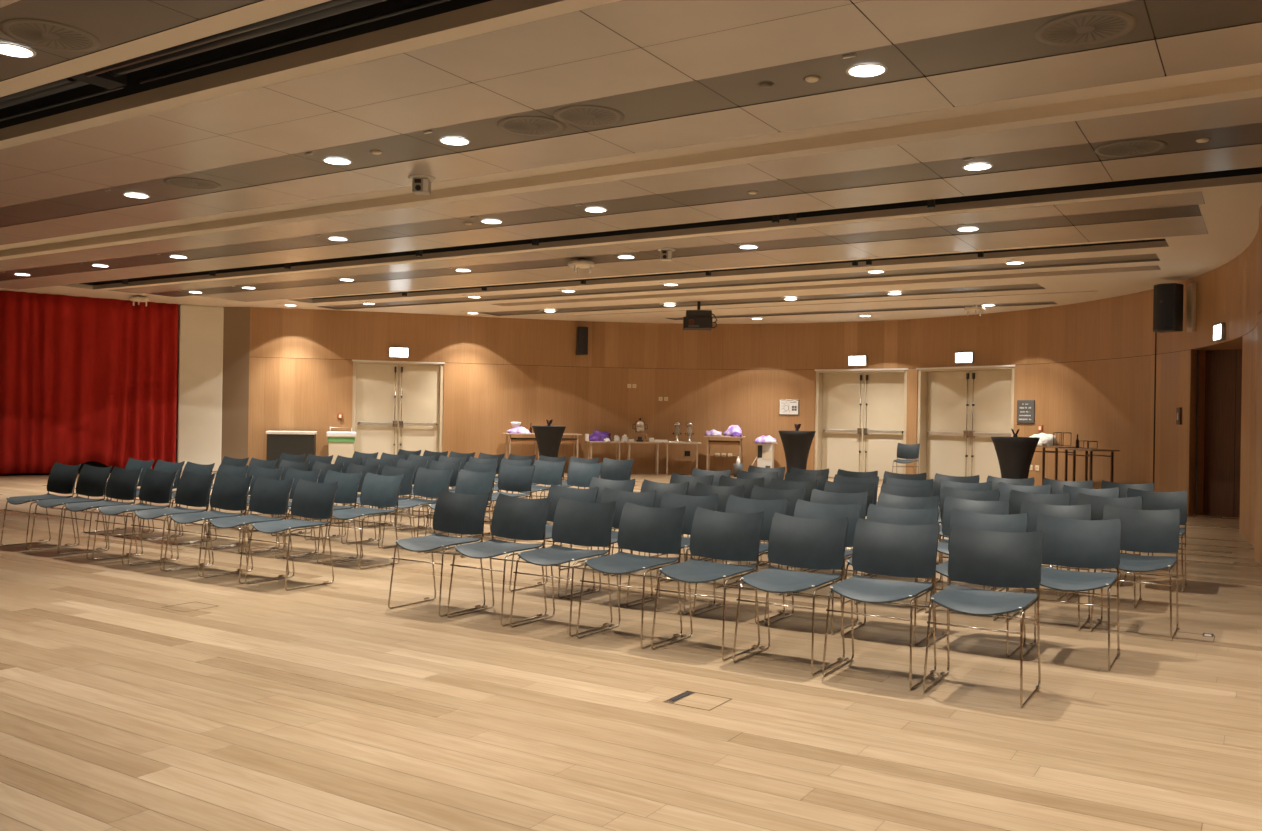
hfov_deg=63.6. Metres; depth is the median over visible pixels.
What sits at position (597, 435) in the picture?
cloth
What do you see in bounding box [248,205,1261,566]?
wall
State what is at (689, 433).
dispenser
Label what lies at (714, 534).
chair
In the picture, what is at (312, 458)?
chair
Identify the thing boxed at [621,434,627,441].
napkin
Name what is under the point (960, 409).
door
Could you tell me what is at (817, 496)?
chair
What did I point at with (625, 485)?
chair
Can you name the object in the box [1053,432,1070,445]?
wire rack
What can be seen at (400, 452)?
chair
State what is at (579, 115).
ceiling vent
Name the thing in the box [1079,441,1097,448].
wire rack
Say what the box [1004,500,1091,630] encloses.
chair
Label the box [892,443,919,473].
chair
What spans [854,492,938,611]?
chair
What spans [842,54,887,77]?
recessed light
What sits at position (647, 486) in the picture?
chair
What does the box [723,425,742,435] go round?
cloth
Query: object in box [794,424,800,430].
folded napkin
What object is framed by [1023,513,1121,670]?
chair
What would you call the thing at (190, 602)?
floor hatch
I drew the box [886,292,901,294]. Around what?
recessed light
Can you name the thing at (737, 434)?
cloth
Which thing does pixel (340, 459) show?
chair
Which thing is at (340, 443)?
waste bin
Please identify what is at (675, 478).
chair
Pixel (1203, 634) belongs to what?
socket
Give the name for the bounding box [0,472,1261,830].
floor
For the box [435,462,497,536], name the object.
chair
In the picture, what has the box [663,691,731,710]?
floor hatch
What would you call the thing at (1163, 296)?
grille
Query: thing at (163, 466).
chair
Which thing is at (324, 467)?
chair
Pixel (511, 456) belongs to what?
chair
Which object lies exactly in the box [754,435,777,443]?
cloth
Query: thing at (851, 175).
ceiling
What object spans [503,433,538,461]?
side table
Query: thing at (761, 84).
ceiling sensor
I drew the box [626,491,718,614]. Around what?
chair
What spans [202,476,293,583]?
chair
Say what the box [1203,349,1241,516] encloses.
door
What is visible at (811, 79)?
ceiling sensor
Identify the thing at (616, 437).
napkin
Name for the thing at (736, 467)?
bin
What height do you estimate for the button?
0.120 m
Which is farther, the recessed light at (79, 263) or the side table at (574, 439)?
the side table at (574, 439)
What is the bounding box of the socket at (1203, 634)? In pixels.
[1202,633,1213,637]
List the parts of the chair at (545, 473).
seat, backrest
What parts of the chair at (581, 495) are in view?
frame, seat, backrest, frame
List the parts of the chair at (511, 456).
backrest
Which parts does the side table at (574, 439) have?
rail, rail, leg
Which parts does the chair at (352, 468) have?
frame, frame, backrest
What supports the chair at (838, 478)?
on the floor
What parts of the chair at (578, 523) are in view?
frame, cross rod, seat, cross rod, backrest, frame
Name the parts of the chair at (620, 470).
backrest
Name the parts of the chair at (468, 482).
frame, seat, backrest, frame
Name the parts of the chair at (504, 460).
seat, backrest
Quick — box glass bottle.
[1076,434,1078,447]
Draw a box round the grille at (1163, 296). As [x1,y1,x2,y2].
[1153,285,1173,329]
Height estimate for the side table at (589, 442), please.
0.750 m
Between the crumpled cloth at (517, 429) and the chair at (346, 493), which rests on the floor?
the chair at (346, 493)
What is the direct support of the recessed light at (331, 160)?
in the ceiling
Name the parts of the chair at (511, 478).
seat, backrest, frame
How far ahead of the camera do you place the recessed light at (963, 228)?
11.54 m
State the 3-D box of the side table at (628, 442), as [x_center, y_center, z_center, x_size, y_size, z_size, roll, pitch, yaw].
[0.274,0.978,23.412,0.830,0.750,0.500,1,0,-4]
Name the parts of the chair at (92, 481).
frame, seat, frame, backrest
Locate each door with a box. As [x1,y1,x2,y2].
[352,360,444,458]
[814,368,907,479]
[916,365,1014,482]
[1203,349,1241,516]
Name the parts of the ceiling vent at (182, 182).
plate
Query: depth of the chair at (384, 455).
13.71 m
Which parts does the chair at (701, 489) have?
backrest, frame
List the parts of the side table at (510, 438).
leg, leg, rail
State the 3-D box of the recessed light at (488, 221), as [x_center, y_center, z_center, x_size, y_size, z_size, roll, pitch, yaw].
[-1.639,-2.207,11.529,0.256,0.011,0.441,1,0,32]
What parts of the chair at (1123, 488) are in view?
backrest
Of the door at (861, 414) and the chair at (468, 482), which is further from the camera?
the door at (861, 414)
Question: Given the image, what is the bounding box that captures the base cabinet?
[266,431,316,468]
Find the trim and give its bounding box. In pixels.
[1153,332,1156,482]
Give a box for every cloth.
[507,426,530,432]
[589,430,611,440]
[704,429,721,435]
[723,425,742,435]
[731,432,741,436]
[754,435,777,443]
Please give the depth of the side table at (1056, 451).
18.11 m
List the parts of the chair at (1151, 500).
frame, backrest, seat, frame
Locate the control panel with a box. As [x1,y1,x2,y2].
[1176,407,1181,424]
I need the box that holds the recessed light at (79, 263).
[79,263,109,266]
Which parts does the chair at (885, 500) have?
backrest, frame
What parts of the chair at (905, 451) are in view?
seat, backrest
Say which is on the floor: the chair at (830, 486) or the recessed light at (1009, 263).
the chair at (830, 486)
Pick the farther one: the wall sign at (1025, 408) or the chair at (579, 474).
the wall sign at (1025, 408)
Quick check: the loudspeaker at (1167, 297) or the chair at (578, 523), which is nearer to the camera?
the chair at (578, 523)
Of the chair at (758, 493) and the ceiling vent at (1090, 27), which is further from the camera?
the chair at (758, 493)
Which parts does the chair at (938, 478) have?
backrest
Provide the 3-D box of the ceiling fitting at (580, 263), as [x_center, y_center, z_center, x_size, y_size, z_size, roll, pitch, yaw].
[-0.700,-2.100,14.317,0.380,0.190,0.380,1,0,32]
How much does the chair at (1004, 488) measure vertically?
0.786 m
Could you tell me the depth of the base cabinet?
21.21 m
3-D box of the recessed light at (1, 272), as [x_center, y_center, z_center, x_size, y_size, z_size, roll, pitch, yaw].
[-10.178,-2.342,16.866,0.256,0.011,0.441,1,0,32]
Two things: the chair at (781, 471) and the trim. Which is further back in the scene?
the trim
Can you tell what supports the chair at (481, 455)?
on the floor
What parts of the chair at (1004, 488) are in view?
backrest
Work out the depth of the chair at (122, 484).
9.33 m
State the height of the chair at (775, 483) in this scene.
0.786 m
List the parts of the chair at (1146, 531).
frame, cross rod, backrest, cross rod, seat, frame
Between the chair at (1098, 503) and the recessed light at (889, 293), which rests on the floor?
the chair at (1098, 503)
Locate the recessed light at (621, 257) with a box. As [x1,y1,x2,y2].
[611,254,634,258]
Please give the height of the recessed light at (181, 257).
0.011 m
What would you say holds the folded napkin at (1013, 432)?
on the cocktail table at (1014, 454)
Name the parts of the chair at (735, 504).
frame, backrest, seat, frame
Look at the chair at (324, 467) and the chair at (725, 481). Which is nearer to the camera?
the chair at (725, 481)
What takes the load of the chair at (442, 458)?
on the floor
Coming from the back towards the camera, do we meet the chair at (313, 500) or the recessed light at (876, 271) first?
the recessed light at (876, 271)
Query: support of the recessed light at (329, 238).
in the ceiling
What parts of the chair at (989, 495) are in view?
frame, seat, backrest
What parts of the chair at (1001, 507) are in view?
frame, seat, backrest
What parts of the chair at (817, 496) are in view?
frame, backrest, frame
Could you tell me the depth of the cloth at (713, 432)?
23.28 m
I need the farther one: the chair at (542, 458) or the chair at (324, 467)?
the chair at (542, 458)
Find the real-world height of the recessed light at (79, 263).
0.011 m
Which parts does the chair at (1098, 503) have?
frame, backrest, frame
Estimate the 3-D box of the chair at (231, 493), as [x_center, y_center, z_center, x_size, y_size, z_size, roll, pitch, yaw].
[-3.464,0.887,8.394,0.484,0.786,0.544,1,0,32]
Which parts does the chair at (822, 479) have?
backrest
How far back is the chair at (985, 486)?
9.50 m
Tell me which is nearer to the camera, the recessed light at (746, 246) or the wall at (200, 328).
the recessed light at (746, 246)
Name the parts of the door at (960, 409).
kick plate, bolt rod, bolt rod, kick plate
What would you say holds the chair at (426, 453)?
on the floor
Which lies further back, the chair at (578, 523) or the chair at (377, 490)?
the chair at (377, 490)
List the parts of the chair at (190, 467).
frame, frame, backrest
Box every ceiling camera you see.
[408,175,434,194]
[658,248,675,260]
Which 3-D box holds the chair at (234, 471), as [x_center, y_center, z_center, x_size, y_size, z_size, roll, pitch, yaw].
[-4.112,0.878,10.038,0.484,0.786,0.544,1,0,33]
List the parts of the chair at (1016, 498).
backrest, frame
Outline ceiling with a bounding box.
[0,0,1261,323]
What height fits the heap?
0.231 m
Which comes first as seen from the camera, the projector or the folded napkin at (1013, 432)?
the folded napkin at (1013, 432)
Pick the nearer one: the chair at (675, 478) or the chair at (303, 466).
the chair at (675, 478)
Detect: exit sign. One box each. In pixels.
[389,347,408,357]
[848,355,866,365]
[955,351,973,363]
[1213,322,1224,341]
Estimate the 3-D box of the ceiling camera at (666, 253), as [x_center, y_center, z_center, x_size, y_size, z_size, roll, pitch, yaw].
[0.466,-2.105,13.352,0.238,0.142,0.238,1,0,9]
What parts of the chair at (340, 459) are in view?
backrest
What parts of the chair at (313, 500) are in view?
cross rod, frame, seat, cross rod, frame, backrest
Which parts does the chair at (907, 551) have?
frame, cross rod, seat, backrest, cross rod, frame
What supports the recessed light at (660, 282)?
in the ceiling
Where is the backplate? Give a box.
[1187,283,1196,332]
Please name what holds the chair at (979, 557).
on the floor
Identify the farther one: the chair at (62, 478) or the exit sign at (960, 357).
the exit sign at (960, 357)
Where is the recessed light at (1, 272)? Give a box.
[1,272,30,275]
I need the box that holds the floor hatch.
[161,602,216,611]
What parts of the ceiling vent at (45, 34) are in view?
plate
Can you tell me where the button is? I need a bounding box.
[1038,425,1042,430]
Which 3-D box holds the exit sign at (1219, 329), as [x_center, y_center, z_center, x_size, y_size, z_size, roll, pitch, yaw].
[8.037,-1.138,13.914,0.058,0.240,0.390,1,0,16]
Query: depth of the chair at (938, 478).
10.62 m
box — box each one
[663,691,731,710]
[757,443,773,467]
[1174,631,1214,642]
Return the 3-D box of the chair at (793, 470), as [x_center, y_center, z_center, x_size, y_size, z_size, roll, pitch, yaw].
[1.885,0.977,11.238,0.484,0.786,0.544,1,0,31]
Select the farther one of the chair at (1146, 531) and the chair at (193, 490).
the chair at (193, 490)
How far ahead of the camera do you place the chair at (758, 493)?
8.16 m
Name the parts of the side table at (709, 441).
leg, leg, rail, rail, leg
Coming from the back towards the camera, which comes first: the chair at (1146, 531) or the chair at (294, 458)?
the chair at (294, 458)
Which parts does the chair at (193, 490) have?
cross rod, frame, seat, frame, backrest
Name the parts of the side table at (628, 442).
leg, leg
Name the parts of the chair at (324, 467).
frame, backrest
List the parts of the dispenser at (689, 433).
tank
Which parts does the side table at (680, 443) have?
leg, leg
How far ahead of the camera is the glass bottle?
17.71 m
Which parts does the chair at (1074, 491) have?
backrest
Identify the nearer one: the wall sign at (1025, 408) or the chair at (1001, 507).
the chair at (1001, 507)
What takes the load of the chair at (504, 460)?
on the floor
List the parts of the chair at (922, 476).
backrest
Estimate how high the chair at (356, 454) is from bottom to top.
0.786 m
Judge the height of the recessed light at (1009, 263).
0.011 m
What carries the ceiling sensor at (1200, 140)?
attached to the ceiling
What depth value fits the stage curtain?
20.16 m
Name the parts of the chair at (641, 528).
frame, cross rod, seat, cross rod, backrest, frame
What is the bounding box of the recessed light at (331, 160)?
[305,152,351,164]
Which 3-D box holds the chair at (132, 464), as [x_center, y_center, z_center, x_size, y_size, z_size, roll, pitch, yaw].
[-5.448,0.857,10.867,0.484,0.786,0.544,1,0,33]
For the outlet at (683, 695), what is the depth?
4.83 m
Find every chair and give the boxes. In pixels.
[0,462,80,549]
[30,464,111,553]
[32,462,112,474]
[59,466,142,559]
[83,458,153,535]
[92,468,177,564]
[112,459,184,539]
[128,471,215,570]
[141,462,214,543]
[163,473,252,576]
[174,463,249,548]
[185,456,248,528]
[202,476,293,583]
[207,465,283,553]
[212,458,277,531]
[243,468,320,558]
[244,459,309,535]
[245,479,338,590]
[248,452,304,516]
[276,461,343,539]
[283,470,361,563]
[289,454,332,519]
[307,455,362,523]
[311,463,379,543]
[322,472,403,569]
[334,457,393,526]
[346,465,415,547]
[350,451,377,507]
[354,452,406,514]
[367,458,427,529]
[382,454,435,516]
[382,467,452,552]
[388,489,489,616]
[397,449,420,496]
[400,450,447,506]
[400,460,461,533]
[412,455,466,517]
[424,469,495,557]
[426,451,474,507]
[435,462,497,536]
[447,493,551,626]
[452,457,497,521]
[471,463,534,540]
[478,452,504,511]
[484,458,531,522]
[486,454,535,512]
[509,484,598,597]
[510,497,616,636]
[512,459,565,498]
[518,455,566,498]
[557,456,598,487]
[558,477,634,574]
[565,487,655,605]
[567,461,601,488]
[576,502,686,648]
[584,458,632,488]
[610,479,688,580]
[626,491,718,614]
[644,473,713,560]
[651,507,763,660]
[664,482,744,587]
[690,468,730,536]
[693,495,787,623]
[694,475,763,564]
[723,485,804,595]
[733,512,848,675]
[737,470,777,488]
[746,478,817,571]
[748,465,784,479]
[763,472,826,552]
[764,499,860,634]
[785,488,867,603]
[790,467,828,480]
[802,481,874,575]
[822,518,939,689]
[833,474,878,504]
[837,469,877,477]
[840,504,938,645]
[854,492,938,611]
[861,483,933,581]
[876,471,926,503]
[886,477,933,486]
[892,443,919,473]
[923,524,1043,707]
[925,486,999,589]
[925,496,1009,620]
[926,508,1027,657]
[934,473,979,510]
[936,479,991,563]
[987,475,1034,489]
[995,490,1070,600]
[998,482,1051,567]
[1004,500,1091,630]
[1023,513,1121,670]
[1043,478,1093,493]
[1052,485,1119,570]
[1066,493,1142,607]
[1090,504,1179,640]
[1101,480,1153,555]
[1119,488,1187,591]
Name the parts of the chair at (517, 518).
frame, cross rod, seat, cross rod, backrest, frame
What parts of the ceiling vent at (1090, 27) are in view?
plate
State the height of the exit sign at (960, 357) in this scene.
0.240 m
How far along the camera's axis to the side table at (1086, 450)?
17.20 m
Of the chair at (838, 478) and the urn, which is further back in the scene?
the urn
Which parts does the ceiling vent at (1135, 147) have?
plate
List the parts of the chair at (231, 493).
cross rod, frame, seat, frame, backrest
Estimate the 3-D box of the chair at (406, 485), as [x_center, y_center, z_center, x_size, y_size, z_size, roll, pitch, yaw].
[-2.502,0.904,10.277,0.484,0.786,0.544,1,0,33]
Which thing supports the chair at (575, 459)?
on the floor
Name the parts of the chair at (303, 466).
frame, backrest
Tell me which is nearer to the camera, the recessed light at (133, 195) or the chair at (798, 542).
the chair at (798, 542)
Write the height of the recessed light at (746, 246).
0.011 m
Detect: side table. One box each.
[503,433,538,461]
[561,434,581,457]
[585,441,623,459]
[624,441,661,474]
[664,442,700,474]
[704,436,745,470]
[1035,445,1081,484]
[1060,448,1119,481]
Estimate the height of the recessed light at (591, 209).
0.011 m
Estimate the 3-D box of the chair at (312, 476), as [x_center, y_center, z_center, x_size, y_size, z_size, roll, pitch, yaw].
[-3.228,0.892,9.465,0.484,0.786,0.544,1,0,32]
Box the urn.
[632,418,647,441]
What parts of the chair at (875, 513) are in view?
frame, backrest, frame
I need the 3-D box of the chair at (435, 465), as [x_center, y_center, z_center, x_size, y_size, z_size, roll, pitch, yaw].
[-2.255,0.909,11.539,0.484,0.786,0.544,1,0,32]
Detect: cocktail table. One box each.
[532,426,565,456]
[779,430,815,472]
[991,437,1039,478]
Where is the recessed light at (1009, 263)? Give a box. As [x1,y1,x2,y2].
[1005,260,1024,264]
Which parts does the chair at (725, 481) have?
backrest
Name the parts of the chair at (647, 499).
frame, seat, backrest, frame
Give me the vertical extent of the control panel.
0.260 m
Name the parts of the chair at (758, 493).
backrest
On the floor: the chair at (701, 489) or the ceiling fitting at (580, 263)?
the chair at (701, 489)
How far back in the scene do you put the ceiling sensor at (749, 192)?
9.87 m
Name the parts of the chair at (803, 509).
frame, backrest, frame, seat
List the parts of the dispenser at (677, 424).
tank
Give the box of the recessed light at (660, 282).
[660,282,677,285]
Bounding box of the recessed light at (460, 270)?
[447,268,471,271]
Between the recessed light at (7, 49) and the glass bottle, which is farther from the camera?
the glass bottle
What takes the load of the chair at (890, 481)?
on the floor
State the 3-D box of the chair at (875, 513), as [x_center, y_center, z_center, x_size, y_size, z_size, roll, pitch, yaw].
[1.625,0.969,6.349,0.484,0.786,0.544,1,0,31]
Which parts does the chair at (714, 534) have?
frame, cross rod, seat, backrest, cross rod, frame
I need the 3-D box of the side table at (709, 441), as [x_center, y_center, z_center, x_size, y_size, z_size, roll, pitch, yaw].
[2.142,0.929,23.327,0.920,0.910,0.500,1,0,10]
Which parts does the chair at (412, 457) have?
backrest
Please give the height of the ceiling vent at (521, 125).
0.004 m
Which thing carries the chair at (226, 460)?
on the floor
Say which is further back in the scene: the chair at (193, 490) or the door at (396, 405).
the door at (396, 405)
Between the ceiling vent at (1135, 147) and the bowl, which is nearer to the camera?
the ceiling vent at (1135, 147)
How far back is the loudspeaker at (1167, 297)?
15.01 m
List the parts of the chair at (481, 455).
backrest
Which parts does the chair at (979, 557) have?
frame, cross rod, seat, cross rod, backrest, frame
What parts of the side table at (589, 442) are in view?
leg, leg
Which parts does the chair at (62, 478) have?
frame, seat, frame, backrest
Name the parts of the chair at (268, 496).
cross rod, frame, seat, frame, backrest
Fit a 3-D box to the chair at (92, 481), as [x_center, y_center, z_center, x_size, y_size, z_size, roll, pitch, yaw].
[-5.202,0.860,9.499,0.484,0.786,0.544,1,0,31]
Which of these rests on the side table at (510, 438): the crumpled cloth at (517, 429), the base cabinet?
the crumpled cloth at (517, 429)
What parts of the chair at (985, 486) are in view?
backrest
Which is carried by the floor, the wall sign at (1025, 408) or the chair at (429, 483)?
the chair at (429, 483)
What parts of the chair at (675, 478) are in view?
backrest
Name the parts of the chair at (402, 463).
frame, backrest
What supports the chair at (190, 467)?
on the floor
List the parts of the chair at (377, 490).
frame, cross rod, seat, cross rod, frame, backrest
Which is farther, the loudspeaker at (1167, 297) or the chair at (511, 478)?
the loudspeaker at (1167, 297)
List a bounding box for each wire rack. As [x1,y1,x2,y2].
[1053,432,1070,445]
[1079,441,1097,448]
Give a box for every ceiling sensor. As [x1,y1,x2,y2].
[369,150,382,154]
[747,191,758,193]
[757,82,773,87]
[803,76,820,82]
[1194,138,1210,142]
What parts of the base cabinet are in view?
lid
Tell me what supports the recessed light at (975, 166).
in the ceiling
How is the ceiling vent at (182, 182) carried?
in the ceiling
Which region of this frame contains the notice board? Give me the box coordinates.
[779,400,798,414]
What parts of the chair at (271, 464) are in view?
backrest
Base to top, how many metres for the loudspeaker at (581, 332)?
0.640 m
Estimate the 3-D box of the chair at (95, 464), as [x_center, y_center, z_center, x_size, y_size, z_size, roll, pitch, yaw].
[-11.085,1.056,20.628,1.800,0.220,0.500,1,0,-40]
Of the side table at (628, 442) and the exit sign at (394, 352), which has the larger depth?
the side table at (628, 442)
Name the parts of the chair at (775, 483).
backrest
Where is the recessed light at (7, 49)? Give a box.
[0,43,35,57]
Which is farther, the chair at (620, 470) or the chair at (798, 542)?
the chair at (620, 470)
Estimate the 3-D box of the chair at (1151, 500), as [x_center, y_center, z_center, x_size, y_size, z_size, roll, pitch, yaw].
[4.334,1.014,8.435,0.484,0.786,0.544,1,0,31]
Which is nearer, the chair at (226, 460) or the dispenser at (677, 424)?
the chair at (226, 460)
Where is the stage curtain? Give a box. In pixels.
[0,290,177,474]
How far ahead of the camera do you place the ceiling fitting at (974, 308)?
19.09 m
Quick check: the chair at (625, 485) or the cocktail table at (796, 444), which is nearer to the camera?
the chair at (625, 485)
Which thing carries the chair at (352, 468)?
on the floor
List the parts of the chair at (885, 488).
backrest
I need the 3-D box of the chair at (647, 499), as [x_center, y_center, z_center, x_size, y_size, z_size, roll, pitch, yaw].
[-0.132,0.941,7.449,0.484,0.786,0.544,1,0,31]
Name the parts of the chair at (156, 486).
cross rod, frame, seat, frame, backrest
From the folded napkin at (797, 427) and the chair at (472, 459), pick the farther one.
the folded napkin at (797, 427)
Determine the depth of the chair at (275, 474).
9.94 m
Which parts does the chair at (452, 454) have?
backrest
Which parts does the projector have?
mount plate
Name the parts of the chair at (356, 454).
backrest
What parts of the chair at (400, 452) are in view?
backrest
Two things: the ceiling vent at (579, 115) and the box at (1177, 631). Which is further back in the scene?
the ceiling vent at (579, 115)
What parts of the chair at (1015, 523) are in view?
frame, seat, backrest, frame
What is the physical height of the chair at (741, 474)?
0.786 m
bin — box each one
[327,427,355,463]
[733,463,742,476]
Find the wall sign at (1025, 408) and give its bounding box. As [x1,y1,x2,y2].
[1017,400,1034,422]
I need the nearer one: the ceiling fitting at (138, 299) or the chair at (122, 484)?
the chair at (122, 484)
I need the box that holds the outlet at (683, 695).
[670,693,689,700]
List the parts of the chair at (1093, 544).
frame, cross rod, cross rod, seat, backrest, frame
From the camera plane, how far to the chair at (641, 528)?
6.27 m
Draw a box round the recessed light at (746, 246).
[735,243,757,248]
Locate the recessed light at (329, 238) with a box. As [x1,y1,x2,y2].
[316,235,347,240]
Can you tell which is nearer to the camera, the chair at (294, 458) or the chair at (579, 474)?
the chair at (579, 474)
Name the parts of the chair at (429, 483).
frame, seat, backrest, frame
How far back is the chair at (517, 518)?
6.83 m
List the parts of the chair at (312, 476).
frame, frame, backrest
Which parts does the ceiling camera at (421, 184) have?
plate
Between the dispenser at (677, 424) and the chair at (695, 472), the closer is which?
the chair at (695, 472)
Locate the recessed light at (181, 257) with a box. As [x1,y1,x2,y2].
[157,254,187,258]
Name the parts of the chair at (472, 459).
backrest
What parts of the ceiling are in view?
track rail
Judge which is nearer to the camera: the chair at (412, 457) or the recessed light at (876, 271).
the chair at (412, 457)
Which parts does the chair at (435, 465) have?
frame, frame, backrest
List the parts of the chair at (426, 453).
backrest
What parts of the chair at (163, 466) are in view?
frame, frame, backrest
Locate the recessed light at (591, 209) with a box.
[575,204,606,212]
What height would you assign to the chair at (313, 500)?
0.786 m
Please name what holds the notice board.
attached to the wall at (1088, 368)
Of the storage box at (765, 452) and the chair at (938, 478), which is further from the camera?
the storage box at (765, 452)
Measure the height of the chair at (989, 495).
0.786 m
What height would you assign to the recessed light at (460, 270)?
0.011 m
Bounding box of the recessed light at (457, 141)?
[423,131,470,145]
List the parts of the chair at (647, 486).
frame, backrest, frame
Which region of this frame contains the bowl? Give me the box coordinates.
[511,422,520,427]
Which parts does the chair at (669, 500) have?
frame, seat, backrest, frame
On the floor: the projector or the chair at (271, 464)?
the chair at (271, 464)
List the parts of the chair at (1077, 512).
frame, backrest, cross rod, frame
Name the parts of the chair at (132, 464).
frame, frame, backrest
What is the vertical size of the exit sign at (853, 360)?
0.240 m
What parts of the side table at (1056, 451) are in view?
leg, leg, leg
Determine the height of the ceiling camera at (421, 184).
0.149 m
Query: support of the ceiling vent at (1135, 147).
in the ceiling
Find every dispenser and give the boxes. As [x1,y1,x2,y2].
[672,421,681,440]
[685,422,693,441]
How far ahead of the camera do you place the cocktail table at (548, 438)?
21.11 m
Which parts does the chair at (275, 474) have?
frame, frame, backrest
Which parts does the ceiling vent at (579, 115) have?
plate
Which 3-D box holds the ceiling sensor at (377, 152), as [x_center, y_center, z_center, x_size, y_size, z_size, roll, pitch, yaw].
[-2.151,-2.220,8.597,0.112,0.015,0.112,1,0,32]
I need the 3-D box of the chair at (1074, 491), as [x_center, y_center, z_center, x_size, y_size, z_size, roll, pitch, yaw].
[3.899,1.008,8.721,0.484,0.786,0.544,1,0,32]
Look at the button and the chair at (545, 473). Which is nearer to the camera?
the chair at (545, 473)
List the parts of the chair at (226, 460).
backrest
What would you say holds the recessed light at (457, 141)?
in the ceiling
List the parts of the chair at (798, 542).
frame, cross rod, seat, backrest, cross rod, frame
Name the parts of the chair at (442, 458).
backrest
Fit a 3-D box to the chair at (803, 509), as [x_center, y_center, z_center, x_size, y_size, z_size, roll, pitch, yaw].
[1.196,0.962,6.626,0.484,0.786,0.544,1,0,32]
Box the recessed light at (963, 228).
[956,224,979,230]
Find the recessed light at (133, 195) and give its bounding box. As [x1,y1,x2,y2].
[105,189,149,197]
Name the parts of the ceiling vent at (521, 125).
plate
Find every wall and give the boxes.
[176,304,223,471]
[221,307,249,464]
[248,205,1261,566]
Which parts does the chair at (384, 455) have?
backrest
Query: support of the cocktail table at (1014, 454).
on the floor
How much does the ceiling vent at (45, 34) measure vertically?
0.004 m
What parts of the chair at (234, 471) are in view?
frame, frame, backrest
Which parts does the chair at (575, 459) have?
seat, backrest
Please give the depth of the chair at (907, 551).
5.47 m
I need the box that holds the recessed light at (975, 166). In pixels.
[962,158,992,170]
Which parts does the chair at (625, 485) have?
frame, backrest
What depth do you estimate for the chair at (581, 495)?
7.91 m
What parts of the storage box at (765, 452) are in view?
dark panel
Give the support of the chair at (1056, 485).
on the floor
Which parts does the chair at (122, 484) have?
cross rod, frame, seat, frame, backrest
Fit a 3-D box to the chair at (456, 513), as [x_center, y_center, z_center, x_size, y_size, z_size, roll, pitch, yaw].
[-1.296,0.921,6.976,0.484,0.786,0.544,1,0,32]
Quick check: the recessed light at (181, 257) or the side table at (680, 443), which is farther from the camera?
the side table at (680, 443)
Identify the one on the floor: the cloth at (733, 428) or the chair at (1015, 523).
the chair at (1015, 523)
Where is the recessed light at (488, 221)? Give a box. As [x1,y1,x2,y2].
[470,217,501,223]
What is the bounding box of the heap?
[1030,433,1059,445]
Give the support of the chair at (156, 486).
on the floor
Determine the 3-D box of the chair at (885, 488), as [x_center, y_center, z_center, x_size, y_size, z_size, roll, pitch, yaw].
[2.243,0.980,8.520,0.484,0.786,0.544,1,0,31]
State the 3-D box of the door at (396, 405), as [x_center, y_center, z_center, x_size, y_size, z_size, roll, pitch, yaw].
[-5.160,0.031,22.531,2.000,2.465,0.232,1,0,-17]
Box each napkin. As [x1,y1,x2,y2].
[614,435,619,440]
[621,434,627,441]
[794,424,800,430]
[1011,429,1018,436]
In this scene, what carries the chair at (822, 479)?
on the floor
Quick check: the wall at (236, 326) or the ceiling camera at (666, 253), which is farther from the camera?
the wall at (236, 326)
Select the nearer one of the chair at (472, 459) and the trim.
the chair at (472, 459)
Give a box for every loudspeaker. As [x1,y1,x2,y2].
[576,326,587,354]
[1153,283,1183,332]
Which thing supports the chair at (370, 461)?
on the floor
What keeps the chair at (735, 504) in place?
on the floor
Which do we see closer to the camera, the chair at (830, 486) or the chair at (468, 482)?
the chair at (830, 486)
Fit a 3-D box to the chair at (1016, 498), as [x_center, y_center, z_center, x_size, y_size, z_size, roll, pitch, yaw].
[3.147,0.995,7.959,0.484,0.786,0.544,1,0,32]
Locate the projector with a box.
[683,301,717,329]
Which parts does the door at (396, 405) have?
kick plate, bolt rod, bolt rod, kick plate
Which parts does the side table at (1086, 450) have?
leg, rail, leg, leg, leg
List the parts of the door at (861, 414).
kick plate, bolt rod, bolt rod, kick plate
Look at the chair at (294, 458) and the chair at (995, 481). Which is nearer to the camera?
the chair at (995, 481)
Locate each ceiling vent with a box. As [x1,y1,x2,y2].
[0,18,99,51]
[163,177,221,189]
[497,116,565,135]
[553,105,624,126]
[1034,11,1136,46]
[1095,139,1167,156]
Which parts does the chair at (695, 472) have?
backrest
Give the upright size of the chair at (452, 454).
0.786 m
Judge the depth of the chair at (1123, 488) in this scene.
9.75 m
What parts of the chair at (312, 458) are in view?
backrest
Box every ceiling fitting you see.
[129,296,149,305]
[568,259,594,273]
[964,305,984,315]
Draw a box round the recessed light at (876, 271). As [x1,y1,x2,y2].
[866,269,884,272]
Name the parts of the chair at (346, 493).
frame, seat, frame, backrest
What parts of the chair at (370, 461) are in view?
frame, backrest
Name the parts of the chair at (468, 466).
frame, backrest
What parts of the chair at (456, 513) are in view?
frame, cross rod, seat, cross rod, backrest, frame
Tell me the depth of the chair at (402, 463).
11.98 m
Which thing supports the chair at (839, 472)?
on the floor
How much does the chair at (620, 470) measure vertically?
0.786 m
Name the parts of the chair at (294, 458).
backrest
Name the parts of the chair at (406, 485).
frame, seat, frame, backrest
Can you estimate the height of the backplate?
0.720 m
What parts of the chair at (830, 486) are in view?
backrest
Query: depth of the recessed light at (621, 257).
14.04 m
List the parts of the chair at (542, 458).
backrest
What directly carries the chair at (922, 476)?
on the floor

